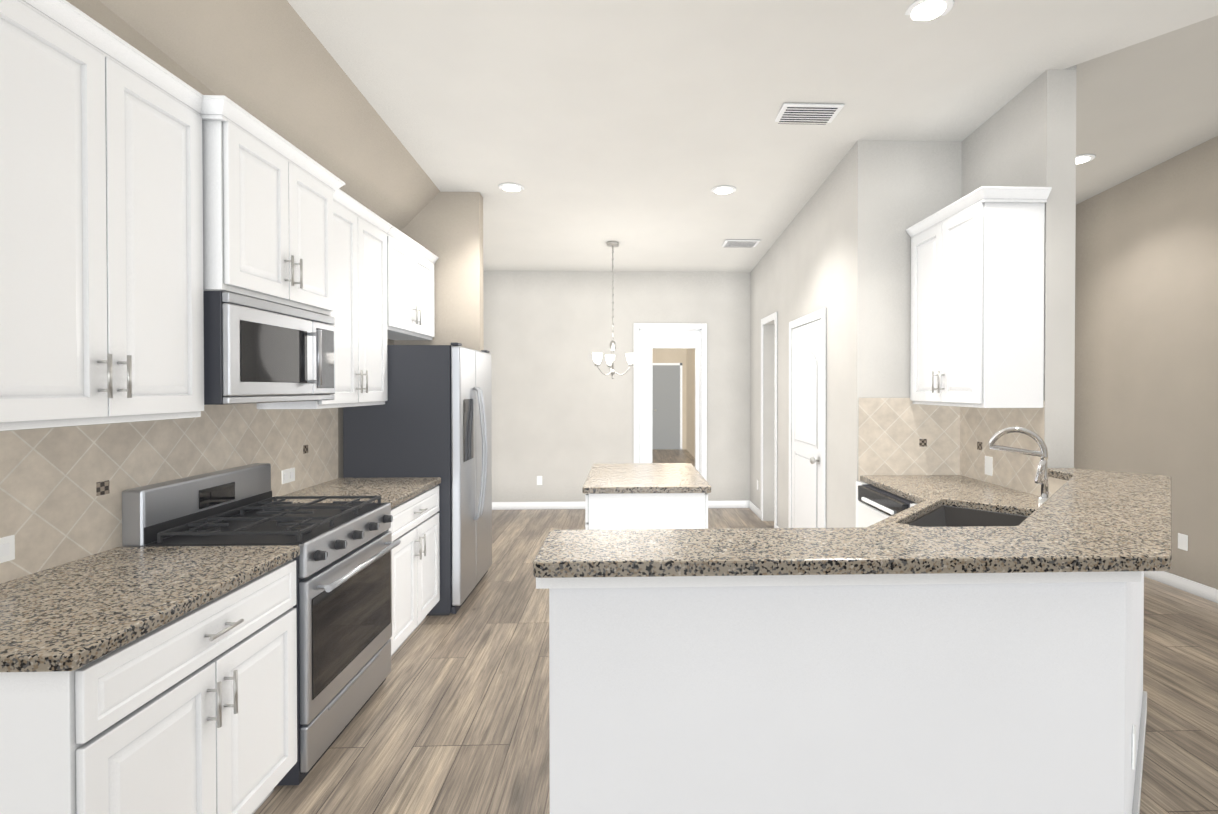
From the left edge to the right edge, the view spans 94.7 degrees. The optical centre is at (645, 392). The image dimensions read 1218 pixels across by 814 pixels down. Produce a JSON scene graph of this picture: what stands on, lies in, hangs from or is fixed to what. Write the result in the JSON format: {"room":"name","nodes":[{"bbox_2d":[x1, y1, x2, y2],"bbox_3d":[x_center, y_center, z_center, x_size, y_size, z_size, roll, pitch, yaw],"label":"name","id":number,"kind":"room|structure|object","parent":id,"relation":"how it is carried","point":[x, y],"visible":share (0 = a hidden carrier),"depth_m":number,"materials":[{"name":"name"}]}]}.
{"room":"kitchen","nodes":[
{"label":"kitchen","id":0,"kind":"room"},
{"bbox_2d":[66,0,393,477],"bbox_3d":[-2.013,-0.398,2.409,0.120,3.750,9.120,0,0,-2],"label":"wall","id":1,"kind":"structure","parent":0,"point":[99,12],"depth_m":2.18,"materials":[{"name":"paint"}]},
{"bbox_2d":[0,0,203,430],"bbox_3d":[-1.744,-0.484,1.641,0.356,1.160,0.828,0,0,-2],"label":"upper cabinet","id":2,"kind":"object","parent":1,"relation":"attached to","point":[101,247],"visible":0.98,"depth_m":1.63,"materials":[{"name":"white wood"}]},
{"bbox_2d":[0,403,337,583],"bbox_3d":[-1.947,0.314,2.411,0.010,0.572,2.426,0,0,-2],"label":"backsplash","id":3,"kind":"structure","parent":1,"relation":"attached to","point":[62,489],"depth_m":2.04,"materials":[{"name":"tile"}]},
{"bbox_2d":[201,95,344,315],"bbox_3d":[-1.732,-0.726,2.438,0.432,0.690,0.863,0,0,-2],"label":"upper cabinet","id":4,"kind":"object","parent":1,"relation":"attached to","point":[268,230],"visible":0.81,"depth_m":2.27,"materials":[{"name":"white wood"}]},
{"bbox_2d":[203,291,334,404],"bbox_3d":[-1.723,-0.168,2.443,0.450,0.421,0.757,0,0,-2],"label":"microwave","id":5,"kind":"object","parent":4,"relation":"attached to","point":[258,351],"visible":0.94,"depth_m":2.27,"materials":[{"name":"silver metal"}]},
{"bbox_2d":[257,189,391,408],"bbox_3d":[-1.795,-0.498,3.224,0.356,1.160,0.801,0,0,-2],"label":"upper cabinet","id":6,"kind":"object","parent":1,"relation":"attached to","point":[359,312],"visible":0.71,"depth_m":3.22,"materials":[{"name":"white wood"}]},
{"bbox_2d":[387,226,438,339],"bbox_3d":[-1.822,-0.750,4.067,0.356,0.670,0.886,0,0,-2],"label":"upper cabinet","id":7,"kind":"object","parent":1,"relation":"attached to","point":[410,292],"visible":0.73,"depth_m":4.01,"materials":[{"name":"white wood"}]},
{"bbox_2d":[98,0,439,230],"bbox_3d":[-1.790,-1.677,1.235,0.490,0.931,6.780,0,0,-2],"label":"wall","id":8,"kind":"structure","parent":0,"point":[273,65],"depth_m":2.78,"materials":[{"name":"paint"}]},
{"bbox_2d":[394,191,483,350],"bbox_3d":[-1.683,-0.416,4.581,0.680,3.750,0.120,0,0,-2],"label":"wall","id":9,"kind":"structure","parent":0,"point":[446,228],"depth_m":4.52,"materials":[{"name":"paint"}]},
{"bbox_2d":[483,271,749,501],"bbox_3d":[-0.340,-0.437,6.976,3.520,3.750,0.140,0,0,-2],"label":"wall","id":10,"kind":"structure","parent":0,"point":[562,414],"depth_m":6.90,"materials":[{"name":"paint"}]},
{"bbox_2d":[537,476,541,484],"bbox_3d":[-1.301,1.081,6.884,0.070,0.115,0.005,0,0,-2],"label":"electrical outlet plate","id":11,"kind":"object","parent":10,"relation":"attached to","point":[539,478],"depth_m":6.88,"materials":[{"name":"white plastic"}]},
{"bbox_2d":[652,348,685,449],"bbox_3d":[0.447,0.080,13.599,1.020,2.600,0.120,0,0,-2],"label":"wall","id":12,"kind":"structure","parent":0,"point":[685,358],"depth_m":13.54,"materials":[{"name":"paint"}]},
{"bbox_2d":[652,363,681,449],"bbox_3d":[0.500,0.336,13.493,0.780,2.090,0.095,0,0,-2],"label":"hall door","id":13,"kind":"structure","parent":12,"relation":"in","point":[666,405],"depth_m":13.51,"materials":[{"name":"grey wood"}]},
{"bbox_2d":[640,331,698,471],"bbox_3d":[0.248,0.126,8.290,2.320,2.600,0.120,0,0,-2],"label":"wall","id":14,"kind":"structure","parent":0,"point":[649,340],"depth_m":8.22,"materials":[{"name":"white paint"}]},
{"bbox_2d":[686,349,694,457],"bbox_3d":[1.130,0.103,11.030,0.120,2.600,5.300,0,0,-2],"label":"wall","id":15,"kind":"structure","parent":0,"point":[690,353],"depth_m":12.67,"materials":[{"name":"paint"}]},
{"bbox_2d":[254,449,1217,813],"bbox_3d":[0.610,1.496,6.103,7.400,0.100,16.700,0,0,-2],"label":"floor","id":16,"kind":"structure","parent":0,"point":[452,715],"depth_m":2.60,"materials":[{"name":"brown wood"}]},
{"bbox_2d":[0,559,296,813],"bbox_3d":[-1.580,1.047,1.655,0.688,0.875,0.834,0,0,-2],"label":"base cabinet","id":17,"kind":"object","parent":16,"relation":"on","point":[194,711],"visible":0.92,"depth_m":1.50,"materials":[{"name":"white wood"}]},
{"bbox_2d":[0,545,299,671],"bbox_3d":[-1.593,0.588,1.640,0.660,0.038,0.857,0,0,-2],"label":"countertop","id":18,"kind":"structure","parent":17,"relation":"on","point":[74,615],"depth_m":1.57,"materials":[{"name":"stone"}]},
{"bbox_2d":[122,463,400,785],"bbox_3d":[-1.579,0.917,2.457,0.738,1.120,0.757,0,0,-2],"label":"range","id":19,"kind":"object","parent":16,"relation":"on","point":[343,605],"visible":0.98,"depth_m":2.31,"materials":[{"name":"silver metal"}]},
{"bbox_2d":[386,485,439,655],"bbox_3d":[-1.631,1.033,3.242,0.688,0.875,0.797,0,0,-2],"label":"base cabinet","id":20,"kind":"object","parent":16,"relation":"on","point":[414,529],"visible":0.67,"depth_m":3.21,"materials":[{"name":"white wood"}]},
{"bbox_2d":[272,477,440,507],"bbox_3d":[-1.645,0.574,3.237,0.660,0.038,0.798,0,0,-2],"label":"countertop","id":21,"kind":"structure","parent":20,"relation":"on","point":[394,492],"depth_m":3.24,"materials":[{"name":"stone"}]},
{"bbox_2d":[343,342,491,615],"bbox_3d":[-1.562,0.567,4.079,0.828,1.793,0.860,0,0,-2],"label":"refrigerator","id":22,"kind":"object","parent":16,"relation":"on","point":[431,416],"visible":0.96,"depth_m":3.66,"materials":[{"name":"silver metal"}]},
{"bbox_2d":[584,493,707,529],"bbox_3d":[-0.007,1.028,3.801,0.805,0.875,0.982,0,0,-2],"label":"kitchen island","id":23,"kind":"object","parent":16,"relation":"on","point":[650,511],"visible":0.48,"depth_m":3.32,"materials":[{"name":"white wood"}]},
{"bbox_2d":[582,463,710,493],"bbox_3d":[-0.007,0.569,3.803,0.760,0.038,1.040,0,0,-2],"label":"island countertop","id":24,"kind":"structure","parent":23,"relation":"on","point":[612,478],"depth_m":3.55,"materials":[{"name":"stone"}]},
{"bbox_2d":[856,481,869,526],"bbox_3d":[1.750,1.029,3.689,0.705,0.875,0.100,0,0,-2],"label":"base cabinet","id":25,"kind":"object","parent":16,"relation":"on","point":[858,483],"visible":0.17,"depth_m":3.69,"materials":[{"name":"white wood"}]},
{"bbox_2d":[858,485,916,526],"bbox_3d":[1.737,1.034,3.333,0.755,0.872,0.600,0,0,-2],"label":"dishwasher","id":26,"kind":"object","parent":16,"relation":"on","point":[875,504],"visible":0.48,"depth_m":3.36,"materials":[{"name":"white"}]},
{"bbox_2d":[287,0,1217,271],"bbox_3d":[0.916,-1.589,6.186,6.220,1.192,16.500,0,0,-2],"label":"ceiling","id":27,"kind":"structure","parent":0,"point":[637,130],"depth_m":3.17,"materials":[{"name":"paint"}]},
{"bbox_2d":[498,183,523,190],"bbox_3d":[-1.064,-1.622,4.451,0.210,0.008,0.210,0,0,-2],"label":"recessed light","id":28,"kind":"object","parent":27,"relation":"in","point":[510,186],"visible":0.94,"depth_m":4.43,"materials":[{"name":"white plastic"}]},
{"bbox_2d":[592,241,635,378],"bbox_3d":[-0.323,-0.846,5.836,0.442,1.416,0.430,0,0,-2],"label":"pendant chandelier","id":29,"kind":"object","parent":27,"relation":"hanging from","point":[597,357],"visible":1,"depth_m":5.78,"materials":[{"name":"silver metal"}]},
{"bbox_2d":[711,185,735,193],"bbox_3d":[0.627,-1.623,4.505,0.210,0.008,0.210,0,0,-2],"label":"recessed light","id":30,"kind":"object","parent":27,"relation":"in","point":[724,189],"visible":0.94,"depth_m":4.47,"materials":[{"name":"white plastic"}]},
{"bbox_2d":[722,240,760,246],"bbox_3d":[0.986,-1.548,5.878,0.360,0.013,0.360,0,0,-2],"label":"ceiling vent","id":31,"kind":"object","parent":27,"relation":"in","point":[740,243],"visible":0.79,"depth_m":5.80,"materials":[{"name":"white metal"}]},
{"bbox_2d":[775,103,843,124],"bbox_3d":[0.981,-1.686,3.425,0.360,0.013,0.300,0,0,-2],"label":"ceiling vent","id":32,"kind":"object","parent":27,"relation":"in","point":[808,113],"visible":0.81,"depth_m":3.36,"materials":[{"name":"white metal"}]},
{"bbox_2d":[905,0,954,19],"bbox_3d":[1.284,-1.734,2.544,0.210,0.008,0.210,0,0,-2],"label":"recessed light","id":33,"kind":"object","parent":27,"relation":"in","point":[923,9],"visible":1,"depth_m":2.53,"materials":[{"name":"white plastic"}]},
{"bbox_2d":[750,149,850,527],"bbox_3d":[1.412,-0.423,5.402,0.120,3.750,3.120,0,0,-2],"label":"wall","id":34,"kind":"structure","parent":0,"point":[801,268],"depth_m":4.78,"materials":[{"name":"paint"}]},
{"bbox_2d":[788,308,825,527],"bbox_3d":[1.331,0.402,4.771,0.080,2.110,0.950,0,0,-2],"label":"pantry door","id":35,"kind":"structure","parent":34,"relation":"in","point":[807,431],"depth_m":4.70,"materials":[{"name":"white wood"}]},
{"bbox_2d":[549,571,1143,813],"bbox_3d":[1.020,0.965,2.234,2.590,1.029,1.449,0,0,-2],"label":"wall","id":36,"kind":"structure","parent":0,"point":[1008,698],"depth_m":1.49,"materials":[{"name":"white paint"}]},
{"bbox_2d":[536,571,1146,813],"bbox_3d":[1.022,0.967,2.014,2.641,1.028,1.069,0,0,-2],"label":"trim","id":37,"kind":"structure","parent":36,"relation":"attached to","point":[807,580],"depth_m":1.46,"materials":[{"name":"white wood"}]},
{"bbox_2d":[533,468,1171,577],"bbox_3d":[1.127,0.429,2.187,2.862,0.040,1.538,0,0,-2],"label":"countertop","id":38,"kind":"structure","parent":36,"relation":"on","point":[1083,520],"depth_m":1.52,"materials":[{"name":"beige stone"}]},
{"bbox_2d":[910,504,1028,516],"bbox_3d":[1.510,0.990,2.346,1.258,0.775,1.338,0,0,-2],"label":"base cabinet","id":39,"kind":"object","parent":36,"relation":"attached to","point":[911,505],"depth_m":2.78,"materials":[{"name":"white wood"}]},
{"bbox_2d":[869,519,895,526],"bbox_3d":[0.941,0.583,2.277,2.415,0.038,1.260,0,0,-2],"label":"countertop","id":40,"kind":"structure","parent":39,"relation":"on","point":[884,523],"depth_m":2.39,"materials":[{"name":"stone"}]},
{"bbox_2d":[860,475,1038,526],"bbox_3d":[1.577,0.576,3.028,1.096,0.038,1.402,0,0,-2],"label":"countertop","id":41,"kind":"structure","parent":39,"relation":"on","point":[927,493],"depth_m":3.06,"materials":[{"name":"stone"}]},
{"bbox_2d":[989,427,1048,506],"bbox_3d":[1.631,0.355,2.414,0.207,0.412,0.181,0,0,-2],"label":"faucet","id":42,"kind":"object","parent":41,"relation":"on","point":[1041,476],"visible":0.79,"depth_m":2.37,"materials":[{"name":"silver metal"}]},
{"bbox_2d":[907,505,1026,526],"bbox_3d":[1.474,0.699,2.552,0.434,0.194,0.744,0,1,43],"label":"sink bowl","id":43,"kind":"object","parent":39,"relation":"in","point":[945,516],"visible":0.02,"depth_m":2.83,"materials":[{"name":"grey metal"}]},
{"bbox_2d":[1048,477,1066,496],"bbox_3d":[2.134,0.502,2.807,0.004,0.113,0.367,0,0,-2],"label":"backsplash","id":44,"kind":"structure","parent":36,"relation":"attached to","point":[1055,484],"depth_m":2.92,"materials":[{"name":"tile"}]},
{"bbox_2d":[1132,725,1135,769],"bbox_3d":[1.592,1.155,1.825,0.006,0.115,0.070,0,1,43],"label":"outlet","id":45,"kind":"object","parent":36,"relation":"attached to","point":[1133,747],"visible":1,"depth_m":1.80,"materials":[{"name":"white plastic"}]},
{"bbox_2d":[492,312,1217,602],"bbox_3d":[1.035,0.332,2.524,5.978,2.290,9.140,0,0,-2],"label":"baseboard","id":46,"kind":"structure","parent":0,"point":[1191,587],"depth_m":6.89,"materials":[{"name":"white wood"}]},
{"bbox_2d":[850,140,961,526],"bbox_3d":[1.754,-0.409,3.792,0.700,3.750,0.120,0,0,-2],"label":"wall","id":47,"kind":"structure","parent":0,"point":[898,188],"depth_m":3.73,"materials":[{"name":"paint"}]},
{"bbox_2d":[961,65,1076,467],"bbox_3d":[2.176,-0.412,4.035,0.160,3.750,2.100,0,0,-2],"label":"wall column","id":48,"kind":"structure","parent":0,"point":[1026,137],"depth_m":2.99,"materials":[{"name":"paint"}]},
{"bbox_2d":[858,398,1044,495],"bbox_3d":[1.773,0.315,3.359,0.690,0.552,0.758,0,0,-2],"label":"backsplash","id":49,"kind":"structure","parent":48,"relation":"attached to","point":[901,436],"depth_m":3.73,"materials":[{"name":"tile"}]},
{"bbox_2d":[906,186,1051,407],"bbox_3d":[1.922,-0.498,3.330,0.382,1.160,0.801,0,0,-2],"label":"upper cabinet","id":50,"kind":"object","parent":48,"relation":"attached to","point":[977,298],"visible":1,"depth_m":2.99,"materials":[{"name":"white wood"}]},
{"bbox_2d":[1074,229,1075,412],"bbox_3d":[3.080,-0.421,5.175,1.720,3.750,0.120,0,0,-2],"label":"wall","id":51,"kind":"structure","parent":0,"point":[1075,262],"depth_m":5.14,"materials":[{"name":"paint"}]},
{"bbox_2d":[1074,136,1217,588],"bbox_3d":[4.114,-0.391,1.657,0.120,3.750,7.220,0,0,-2],"label":"wall","id":52,"kind":"structure","parent":0,"point":[1146,332],"depth_m":4.33,"materials":[{"name":"paint"}]},
{"bbox_2d":[1178,533,1187,550],"bbox_3d":[3.971,1.105,4.142,0.005,0.115,0.070,0,0,-2],"label":"electrical outlet plate","id":53,"kind":"object","parent":52,"relation":"attached to","point":[1182,541],"depth_m":4.14,"materials":[{"name":"white plastic"}]},
{"bbox_2d":[1076,15,1217,204],"bbox_3d":[2.875,-1.903,2.844,2.520,0.438,4.900,0,0,-2],"label":"ceiling","id":54,"kind":"structure","parent":0,"point":[1144,106],"depth_m":3.52,"materials":[{"name":"paint"}]},
{"bbox_2d":[1076,154,1095,163],"bbox_3d":[3.289,-1.764,4.260,0.210,0.008,0.210,0,0,-2],"label":"recessed light","id":55,"kind":"object","parent":54,"relation":"in","point":[1084,158],"visible":0.54,"depth_m":4.21,"materials":[{"name":"white plastic"}]}
]}

